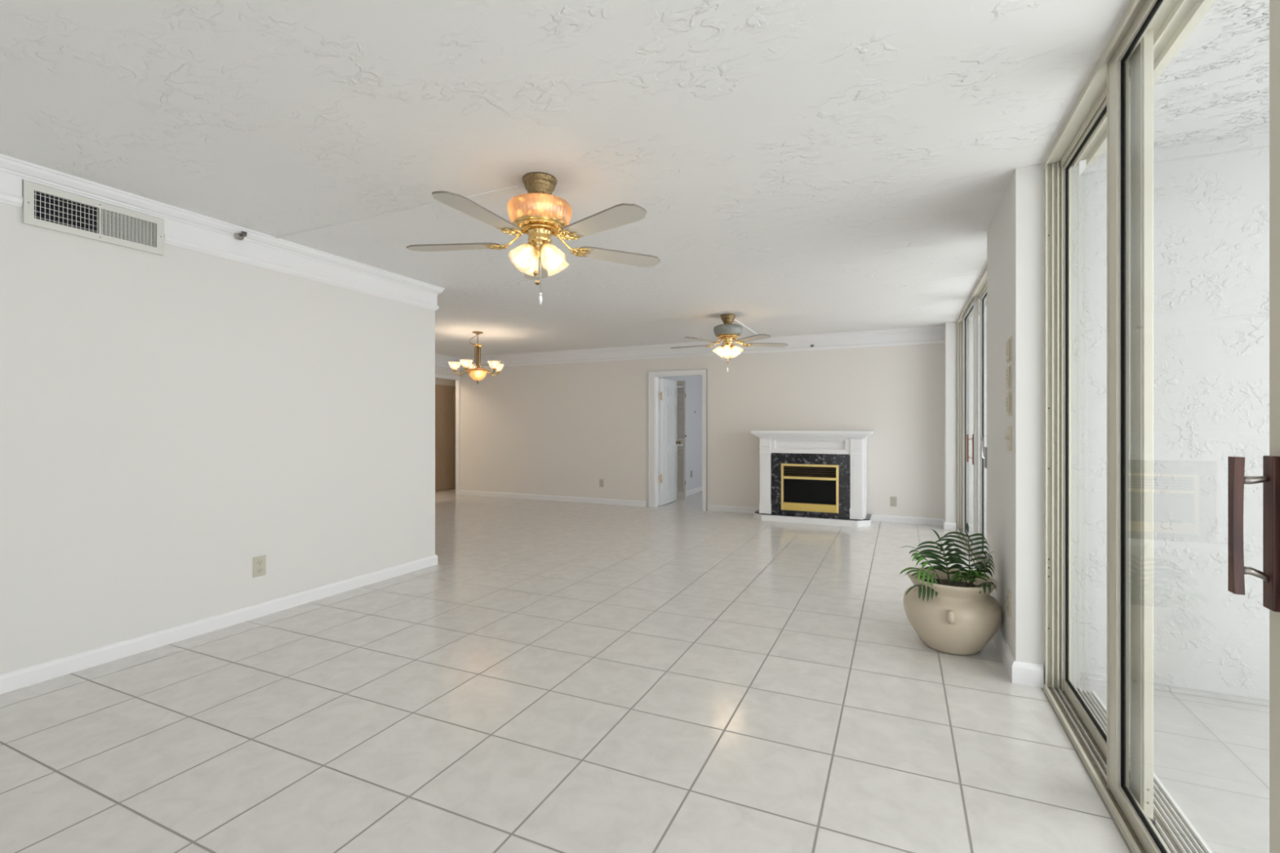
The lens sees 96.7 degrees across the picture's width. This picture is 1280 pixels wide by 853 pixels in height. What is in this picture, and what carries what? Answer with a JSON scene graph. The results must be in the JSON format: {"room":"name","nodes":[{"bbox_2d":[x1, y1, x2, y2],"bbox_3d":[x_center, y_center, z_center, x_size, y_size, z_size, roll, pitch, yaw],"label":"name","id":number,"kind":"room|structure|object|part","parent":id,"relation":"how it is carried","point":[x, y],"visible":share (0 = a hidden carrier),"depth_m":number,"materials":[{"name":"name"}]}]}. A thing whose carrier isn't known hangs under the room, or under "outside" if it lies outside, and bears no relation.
{"room":"living room","nodes":[
{"label":"living room","id":0,"kind":"room"},
{"bbox_2d":[0,180,435,674],"bbox_3d":[-4.833,-0.005,2.657,3.540,2.440,6.820,0,0,25],"label":"wall","id":1,"kind":"structure","parent":0,"point":[171,422],"depth_m":3.26,"materials":[{"name":"white paint"}]},
{"bbox_2d":[0,153,26,207],"bbox_3d":[-3.738,-1.123,0.727,0.056,0.204,4.218,0,0,25],"label":"trim","id":2,"kind":"structure","parent":1,"relation":"attached to","point":[11,169],"depth_m":2.61,"materials":[{"name":"white wood"}]},
{"bbox_2d":[22,180,164,255],"bbox_3d":[-2.760,-1.047,2.907,0.024,0.200,0.555,0,0,25],"label":"air vent","id":3,"kind":"object","parent":1,"relation":"in","point":[43,206],"visible":1,"depth_m":2.88,"materials":[{"name":"white metal"}]},
{"bbox_2d":[22,161,168,218],"bbox_3d":[-2.745,-1.188,2.900,0.056,0.074,0.561,0,0,25],"label":"trim","id":4,"kind":"structure","parent":1,"relation":"attached to","point":[33,173],"depth_m":2.86,"materials":[{"name":"white wood"}]},
{"bbox_2d":[0,554,437,693],"bbox_3d":[-4.768,1.172,2.636,3.436,0.086,6.836,0,0,25],"label":"baseboard","id":5,"kind":"structure","parent":1,"relation":"attached to","point":[16,679],"depth_m":3.25,"materials":[{"name":"white wood"}]},
{"bbox_2d":[234,231,247,239],"bbox_3d":[-2.442,-1.177,3.494,0.056,0.060,0.060,0,0,25],"label":"sprinkler","id":6,"kind":"object","parent":1,"relation":"attached to","point":[238,236],"visible":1,"depth_m":3.49,"materials":[{"name":"silver metal"}]},
{"bbox_2d":[253,555,266,577],"bbox_3d":[-2.433,0.893,3.642,0.010,0.128,0.080,0,0,25],"label":"wall outlet","id":7,"kind":"object","parent":1,"relation":"attached to","point":[259,562],"visible":1,"depth_m":3.64,"materials":[{"name":"beige plastic"}]},
{"bbox_2d":[257,559,262,564],"bbox_3d":[-2.431,0.867,3.641,0.004,0.036,0.036,0,0,25],"label":"socket","id":8,"kind":"object","parent":7,"relation":"attached to","point":[260,562],"depth_m":3.64,"materials":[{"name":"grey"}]},
{"bbox_2d":[257,567,262,573],"bbox_3d":[-2.431,0.919,3.641,0.004,0.036,0.036,0,0,25],"label":"socket","id":9,"kind":"object","parent":7,"relation":"attached to","point":[260,570],"depth_m":3.64,"materials":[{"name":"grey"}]},
{"bbox_2d":[163,204,444,311],"bbox_3d":[-3.749,-1.123,4.819,3.476,0.204,2.097,0,0,25],"label":"trim","id":10,"kind":"structure","parent":1,"relation":"attached to","point":[184,228],"depth_m":3.79,"materials":[{"name":"white"}]},
{"bbox_2d":[435,366,458,491],"bbox_3d":[-4.029,-0.005,9.501,0.920,2.440,6.300,0,0,25],"label":"wall","id":11,"kind":"structure","parent":0,"point":[438,370],"depth_m":10.06,"materials":[{"name":"white paint"}]},
{"bbox_2d":[435,384,455,490],"bbox_3d":[-3.741,0.210,10.809,0.106,1.990,0.840,0,0,25],"label":"door","id":12,"kind":"structure","parent":11,"relation":"in","point":[445,395],"depth_m":10.89,"materials":[{"name":"brown wood"}]},
{"bbox_2d":[435,373,460,494],"bbox_3d":[-3.496,0.165,9.681,0.144,2.100,1.350,0,0,25],"label":"trim","id":13,"kind":"structure","parent":11,"relation":"attached to","point":[456,379],"depth_m":10.14,"materials":[{"name":"white wood"}]},
{"bbox_2d":[0,0,1131,357],"bbox_3d":[-1.861,-1.325,5.796,9.800,0.200,15.400,0,0,25],"label":"ceiling","id":14,"kind":"structure","parent":0,"point":[796,167],"depth_m":2.32,"materials":[{"name":"white paint"}]},
{"bbox_2d":[275,183,524,238],"bbox_3d":[-1.457,-1.221,3.281,1.975,0.008,0.024,0,0,25],"label":"cable raceway","id":15,"kind":"object","parent":14,"relation":"attached to","point":[519,185],"visible":0.82,"depth_m":3.26,"materials":[{"name":"white plastic"}]},
{"bbox_2d":[452,331,500,384],"bbox_3d":[-2.092,-0.885,7.376,0.703,0.680,0.714,0,0,25],"label":"chandelier","id":16,"kind":"object","parent":14,"relation":"hanging from","point":[476,371],"visible":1,"depth_m":7.37,"materials":[{"name":"gold metal"}]},
{"bbox_3d":[-2.319,-0.703,7.365,0.217,0.075,0.067,0,0,-2],"label":"arm","id":17,"kind":"part","parent":16,"relation":"part of","materials":[{"name":"gold metal"}]},
{"bbox_3d":[-2.147,-0.703,7.181,0.067,0.075,0.217,0,0,16],"label":"arm","id":18,"kind":"part","parent":16,"relation":"part of","materials":[{"name":"gold metal"}]},
{"bbox_3d":[-2.163,-0.893,7.399,0.055,0.294,0.013,0,0,7],"label":"rod","id":19,"kind":"part","parent":16,"relation":"part of","materials":[{"name":"gold metal"}]},
{"bbox_3d":[-2.106,-0.900,7.392,0.044,0.290,0.043,0,0,25],"label":"stem","id":20,"kind":"part","parent":16,"relation":"part of","materials":[{"name":"gold metal"}]},
{"bbox_3d":[-2.106,-0.680,7.392,0.070,0.070,0.068,0,0,25],"label":"bulb","id":21,"kind":"part","parent":16,"relation":"part of","materials":[{"name":"beige glass"}]},
{"bbox_3d":[-1.922,-0.703,7.278,0.217,0.075,0.070,0,0,25],"label":"arm","id":22,"kind":"part","parent":16,"relation":"part of","materials":[{"name":"gold metal"}]},
{"bbox_3d":[-1.949,-0.703,7.539,0.217,0.075,0.067,0,0,-38],"label":"arm","id":23,"kind":"part","parent":16,"relation":"part of","materials":[{"name":"gold metal"}]},
{"bbox_2d":[406,172,660,305],"bbox_3d":[-0.508,-0.908,2.879,1.313,0.633,1.254,0,0,-12],"label":"ceiling fan","id":24,"kind":"object","parent":14,"relation":"hanging from","point":[540,215],"visible":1,"depth_m":2.74,"materials":[{"name":"white wood"}]},
{"bbox_3d":[-0.938,-0.905,2.873,0.479,0.026,0.146,0,0,6],"label":"blade","id":25,"kind":"part","parent":24,"relation":"part of","materials":[{"name":"grey wood"}]},
{"bbox_3d":[-0.681,-0.905,2.418,0.146,0.026,0.479,0,0,25],"label":"blade","id":26,"kind":"part","parent":24,"relation":"part of","materials":[{"name":"grey wood"}]},
{"bbox_3d":[-0.554,-0.847,2.768,0.043,0.064,0.055,0,0,25],"label":"bulb","id":27,"kind":"part","parent":24,"relation":"part of","materials":[{"name":"beige glass"}]},
{"bbox_3d":[-0.536,-0.876,2.785,0.053,0.045,0.053,0,0,25],"label":"lamp arm","id":28,"kind":"part","parent":24,"relation":"part of","materials":[{"name":"gold metal"}]},
{"bbox_3d":[-0.552,-0.847,2.881,0.055,0.064,0.043,0,0,25],"label":"bulb","id":29,"kind":"part","parent":24,"relation":"part of","materials":[{"name":"beige glass"}]},
{"bbox_3d":[-0.535,-0.876,2.863,0.053,0.045,0.053,0,0,25],"label":"lamp arm","id":30,"kind":"part","parent":24,"relation":"part of","materials":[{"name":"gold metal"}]},
{"bbox_3d":[-0.585,-0.905,3.259,0.146,0.026,0.479,0,0,-12],"label":"blade","id":31,"kind":"part","parent":24,"relation":"part of","materials":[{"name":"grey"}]},
{"bbox_3d":[-0.503,-0.800,2.793,0.005,0.190,0.004,0,0,25],"label":"pull chain","id":32,"kind":"part","parent":24,"relation":"part of","materials":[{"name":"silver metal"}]},
{"bbox_3d":[-0.485,-0.772,2.778,0.005,0.245,0.004,0,0,25],"label":"pull chain","id":33,"kind":"part","parent":24,"relation":"part of","materials":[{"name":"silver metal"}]},
{"bbox_3d":[-0.459,-0.876,2.783,0.053,0.045,0.053,0,0,25],"label":"lamp arm","id":34,"kind":"part","parent":24,"relation":"part of","materials":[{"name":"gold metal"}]},
{"bbox_3d":[-0.442,-0.847,2.765,0.055,0.064,0.043,0,0,25],"label":"bulb","id":35,"kind":"part","parent":24,"relation":"part of","materials":[{"name":"beige glass"}]},
{"bbox_3d":[-0.439,-0.847,2.878,0.043,0.064,0.055,0,0,25],"label":"bulb","id":36,"kind":"part","parent":24,"relation":"part of","materials":[{"name":"beige glass"}]},
{"bbox_3d":[-0.169,-0.905,2.523,0.479,0.026,0.146,0,0,42],"label":"blade","id":37,"kind":"part","parent":24,"relation":"part of","materials":[{"name":"grey wood"}]},
{"bbox_3d":[-0.110,-0.905,3.042,0.479,0.026,0.146,0,0,-30],"label":"blade","id":38,"kind":"part","parent":24,"relation":"part of","materials":[{"name":"grey wood"}]},
{"bbox_2d":[670,313,787,371],"bbox_3d":[0.929,-0.908,6.291,1.274,0.633,1.311,0,0,25],"label":"ceiling fan","id":39,"kind":"object","parent":14,"relation":"hanging from","point":[727,331],"visible":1,"depth_m":6.19,"materials":[{"name":"gold metal"}]},
{"bbox_3d":[0.577,-0.905,6.476,0.480,0.026,0.149,0,0,25],"label":"blade","id":40,"kind":"part","parent":39,"relation":"part of","materials":[{"name":"grey wood"}]},
{"bbox_3d":[0.648,-0.905,5.952,0.479,0.026,0.146,0,0,-44],"label":"blade","id":41,"kind":"part","parent":39,"relation":"part of","materials":[{"name":"grey wood"}]},
{"bbox_3d":[1.042,-0.905,6.700,0.146,0.026,0.479,0,0,10],"label":"blade","id":42,"kind":"part","parent":39,"relation":"part of","materials":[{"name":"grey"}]},
{"bbox_3d":[1.163,-0.905,5.863,0.146,0.026,0.479,0,0,-26],"label":"blade","id":43,"kind":"part","parent":39,"relation":"part of","materials":[{"name":"grey wood"}]},
{"bbox_3d":[1.407,-0.905,6.325,0.479,0.026,0.146,0,0,-8],"label":"blade","id":44,"kind":"part","parent":39,"relation":"part of","materials":[{"name":"grey wood"}]},
{"bbox_2d":[733,319,758,334],"bbox_3d":[1.344,-1.218,7.092,0.020,0.014,1.660,0,0,25],"label":"cable raceway","id":45,"kind":"object","parent":14,"relation":"attached to","point":[735,320],"visible":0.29,"depth_m":6.97,"materials":[{"name":"white plastic"}]},
{"bbox_2d":[0,488,1133,852],"bbox_3d":[-1.950,1.265,5.837,9.605,0.100,15.400,0,0,25],"label":"floor","id":46,"kind":"structure","parent":0,"point":[678,676],"depth_m":2.34,"materials":[{"name":"tile"}]},
{"bbox_2d":[750,430,874,527],"bbox_3d":[2.218,0.635,7.340,1.460,1.160,0.602,0,0,25],"label":"fireplace","id":47,"kind":"object","parent":46,"relation":"on","point":[820,477],"visible":1,"depth_m":7.17,"materials":[{"name":"white wood"}]},
{"bbox_3d":[2.142,1.023,7.200,0.642,0.100,0.030,0,0,25],"label":"panel","id":48,"kind":"part","parent":47,"relation":"part of","materials":[{"name":"gold metal"}]},
{"bbox_3d":[2.148,0.821,7.213,0.642,0.308,0.008,0,0,25],"label":"fire glass","id":49,"kind":"part","parent":47,"relation":"part of","materials":[{"name":"black glass"}]},
{"bbox_3d":[2.141,0.775,7.197,0.702,0.596,0.037,0,0,25],"label":"fire frame","id":50,"kind":"part","parent":47,"relation":"part of","materials":[{"name":"gold metal"}]},
{"bbox_3d":[2.140,0.243,7.190,0.973,0.193,0.060,0,0,25],"label":"frieze panel","id":51,"kind":"part","parent":47,"relation":"part of","materials":[{"name":"white wood"}]},
{"bbox_2d":[750,430,874,438],"bbox_3d":[2.218,0.101,7.340,1.460,0.092,0.600,0,0,25],"label":"mantel shelf","id":52,"kind":"object","parent":47,"relation":"attached to","point":[759,433],"depth_m":7.09,"materials":[{"name":"white wood"}]},
{"bbox_2d":[899,522,1002,654],"bbox_3d":[1.710,0.887,3.152,0.499,0.655,0.541,0,0,25],"label":"potted palm","id":53,"kind":"object","parent":46,"relation":"on","point":[952,610],"visible":1,"depth_m":3.01,"materials":[{"name":"ceramic"}]},
{"bbox_2d":[658,375,702,492],"bbox_3d":[2.828,-0.005,9.713,4.160,2.440,3.980,0,0,25],"label":"wall","id":54,"kind":"structure","parent":0,"point":[693,384],"depth_m":10.37,"materials":[{"name":"white paint"}]},
{"bbox_2d":[677,380,686,499],"bbox_3d":[0.641,0.225,9.325,0.258,1.940,0.044,0,0,25],"label":"louvered door","id":55,"kind":"structure","parent":54,"relation":"in","point":[681,472],"depth_m":9.31,"materials":[{"name":"grey paint"}]},
{"bbox_2d":[685,485,702,496],"bbox_3d":[2.824,1.172,9.703,3.920,0.086,3.800,0,0,25],"label":"baseboard","id":56,"kind":"structure","parent":54,"relation":"attached to","point":[693,491],"depth_m":10.32,"materials":[{"name":"white wood"}]},
{"bbox_2d":[458,343,943,518],"bbox_3d":[0.308,-0.005,8.610,7.830,2.440,0.120,0,0,25],"label":"wall","id":57,"kind":"structure","parent":0,"point":[550,429],"depth_m":8.16,"materials":[{"name":"white paint"}]},
{"bbox_2d":[459,489,647,506],"bbox_3d":[-1.554,1.172,9.384,3.640,0.086,0.016,0,0,25],"label":"baseboard","id":58,"kind":"structure","parent":57,"relation":"attached to","point":[504,495],"depth_m":9.28,"materials":[{"name":"white wood"}]},
{"bbox_2d":[599,479,603,487],"bbox_3d":[-0.606,0.890,8.956,0.075,0.125,0.010,0,0,25],"label":"wall outlet","id":59,"kind":"object","parent":57,"relation":"attached to","point":[601,481],"visible":1,"depth_m":8.96,"materials":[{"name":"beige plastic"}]},
{"bbox_2d":[658,377,680,505],"bbox_3d":[0.445,0.233,9.011,0.176,1.945,0.775,0,0,25],"label":"door","id":60,"kind":"structure","parent":57,"relation":"in","point":[668,388],"depth_m":8.96,"materials":[{"name":"white wood"}]},
{"bbox_2d":[648,368,706,511],"bbox_3d":[0.573,0.194,8.474,0.914,2.042,0.146,0,0,25],"label":"trim","id":61,"kind":"structure","parent":57,"relation":"attached to","point":[653,376],"depth_m":8.57,"materials":[{"name":"white wood"}]},
{"bbox_2d":[435,325,944,368],"bbox_3d":[-0.584,-1.123,6.741,7.640,0.204,4.020,0,0,25],"label":"trim","id":62,"kind":"structure","parent":57,"relation":"attached to","point":[930,335],"depth_m":8.24,"materials":[{"name":"white"}]},
{"bbox_2d":[706,504,759,513],"bbox_3d":[1.326,1.172,8.070,0.770,0.086,0.016,0,0,25],"label":"baseboard","id":63,"kind":"structure","parent":57,"relation":"attached to","point":[710,507],"depth_m":8.07,"materials":[{"name":"white wood"}]},
{"bbox_2d":[890,496,896,506],"bbox_3d":[3.210,0.950,7.214,0.075,0.125,0.010,0,0,25],"label":"wall outlet","id":64,"kind":"object","parent":57,"relation":"attached to","point":[893,499],"visible":1,"depth_m":7.21,"materials":[{"name":"beige plastic"}]},
{"bbox_2d":[871,514,956,530],"bbox_3d":[3.338,1.172,6.987,0.930,0.086,0.316,0,0,25],"label":"baseboard","id":65,"kind":"structure","parent":57,"relation":"attached to","point":[875,517],"depth_m":7.10,"materials":[{"name":"white wood"}]},
{"bbox_2d":[902,567,1002,654],"bbox_3d":[1.719,1.022,3.149,0.480,0.386,0.541,0,0,25],"label":"pot","id":66,"kind":"object","parent":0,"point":[957,615],"depth_m":2.99,"materials":[{"name":"ceramic"}]},
{"bbox_2d":[943,164,1044,682],"bbox_3d":[1.590,-0.005,1.967,0.235,2.440,10.904,0,0,24],"label":"wall","id":67,"kind":"structure","parent":0,"point":[1015,233],"depth_m":2.70,"materials":[{"name":"white paint"}]},
{"bbox_2d":[956,266,986,574],"bbox_3d":[3.071,0.045,5.073,0.225,2.540,3.420,0,0,25],"label":"sliding glass door","id":68,"kind":"structure","parent":67,"relation":"in","point":[975,309],"depth_m":5.93,"materials":[{"name":"beige paint"}]},
{"bbox_3d":[3.085,1.255,5.066,0.195,0.120,3.420,0,0,25],"label":"sill","id":69,"kind":"part","parent":68,"relation":"part of","materials":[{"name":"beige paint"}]},
{"bbox_3d":[3.685,-0.004,6.400,0.038,2.418,0.465,0,0,25],"label":"frame","id":70,"kind":"part","parent":68,"relation":"part of","materials":[{"name":"silver metal"}]},
{"bbox_3d":[3.361,-0.004,5.803,0.038,2.418,1.050,0,0,25],"label":"frame","id":71,"kind":"part","parent":68,"relation":"part of","materials":[{"name":"silver metal"}]},
{"bbox_3d":[3.100,1.203,5.060,0.162,0.016,3.420,0,0,25],"label":"rail","id":72,"kind":"part","parent":68,"relation":"part of","materials":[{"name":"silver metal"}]},
{"bbox_3d":[3.088,0.185,5.131,0.030,0.214,0.016,0,0,25],"label":"handle","id":73,"kind":"part","parent":68,"relation":"part of","materials":[{"name":"silver metal"}]},
{"bbox_3d":[2.962,-0.004,4.815,0.038,2.418,1.120,0,0,25],"label":"frame","id":74,"kind":"part","parent":68,"relation":"part of","materials":[{"name":"silver metal"}]},
{"bbox_2d":[1004,426,1012,450],"bbox_3d":[1.837,0.059,2.849,0.024,0.120,0.110,0,0,25],"label":"light switch","id":75,"kind":"object","parent":67,"relation":"attached to","point":[1009,428],"visible":1,"depth_m":2.83,"materials":[{"name":"beige plastic"}]},
{"bbox_2d":[1005,336,1012,363],"bbox_3d":[1.841,-0.382,2.848,0.016,0.120,0.110,0,0,25],"label":"control panel","id":76,"kind":"object","parent":67,"relation":"attached to","point":[1009,341],"visible":1,"depth_m":2.81,"materials":[{"name":"beige plastic"}]},
{"bbox_2d":[1005,364,1012,389],"bbox_3d":[1.841,-0.247,2.848,0.016,0.120,0.110,0,0,25],"label":"control panel","id":77,"kind":"object","parent":67,"relation":"attached to","point":[1009,368],"visible":1,"depth_m":2.81,"materials":[{"name":"beige plastic"}]},
{"bbox_2d":[1005,391,1012,416],"bbox_3d":[1.841,-0.113,2.848,0.016,0.120,0.110,0,0,25],"label":"control panel","id":78,"kind":"object","parent":67,"relation":"attached to","point":[1009,395],"visible":1,"depth_m":2.81,"materials":[{"name":"beige plastic"}]},
{"bbox_2d":[1007,587,1011,617],"bbox_3d":[1.846,0.880,2.851,0.010,0.125,0.075,0,0,25],"label":"wall outlet","id":79,"kind":"object","parent":67,"relation":"attached to","point":[1009,593],"visible":1,"depth_m":2.83,"materials":[{"name":"beige plastic"}]},
{"bbox_2d":[992,627,1043,688],"bbox_3d":[2.031,1.163,3.129,0.133,0.103,1.015,0,0,25],"label":"baseboard","id":80,"kind":"structure","parent":67,"relation":"attached to","point":[1020,673],"depth_m":2.69,"materials":[{"name":"white wood"}]},
{"bbox_2d":[1042,0,1279,852],"bbox_3d":[1.152,0.045,0.876,0.231,2.540,3.850,0,0,25],"label":"sliding glass door","id":81,"kind":"structure","parent":67,"relation":"in","point":[1149,34],"depth_m":1.82,"materials":[{"name":"beige paint"}]},
{"bbox_3d":[1.169,1.255,0.868,0.195,0.120,3.850,0,0,25],"label":"sill","id":82,"kind":"part","parent":81,"relation":"part of","materials":[{"name":"beige paint"}]},
{"bbox_3d":[1.753,-0.004,2.181,0.028,2.418,0.968,0,0,25],"label":"frame","id":83,"kind":"part","parent":81,"relation":"part of","materials":[{"name":"beige paint"}]},
{"bbox_3d":[1.184,1.203,0.861,0.162,0.016,3.850,0,0,25],"label":"rail","id":84,"kind":"part","parent":81,"relation":"part of","materials":[{"name":"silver metal"}]},
{"bbox_2d":[978,132,1269,699],"bbox_3d":[4.416,-0.033,6.339,1.530,2.505,8.800,0,0,25],"label":"wall","id":85,"kind":"structure","parent":0,"point":[1211,198],"depth_m":2.61,"materials":[{"name":"grey paint"}]},
{"bbox_2d":[1079,672,1269,706],"bbox_3d":[2.734,1.211,2.503,1.405,0.016,0.035,0,0,25],"label":"trim","id":86,"kind":"structure","parent":85,"relation":"attached to","point":[1082,675],"depth_m":2.58,"materials":[{"name":"tile"}]},
{"bbox_2d":[978,523,1269,852],"bbox_3d":[3.185,1.278,3.493,1.405,0.115,15.400,0,0,25],"label":"floor","id":87,"kind":"structure","parent":0,"point":[1211,755],"depth_m":2.06,"materials":[{"name":"tile"}]},
{"bbox_2d":[978,0,1269,324],"bbox_3d":[3.210,-1.385,3.481,1.350,0.200,15.400,0,0,25],"label":"ceiling","id":88,"kind":"structure","parent":0,"point":[1215,86],"depth_m":2.12,"materials":[{"name":"grey paint"}]}
]}

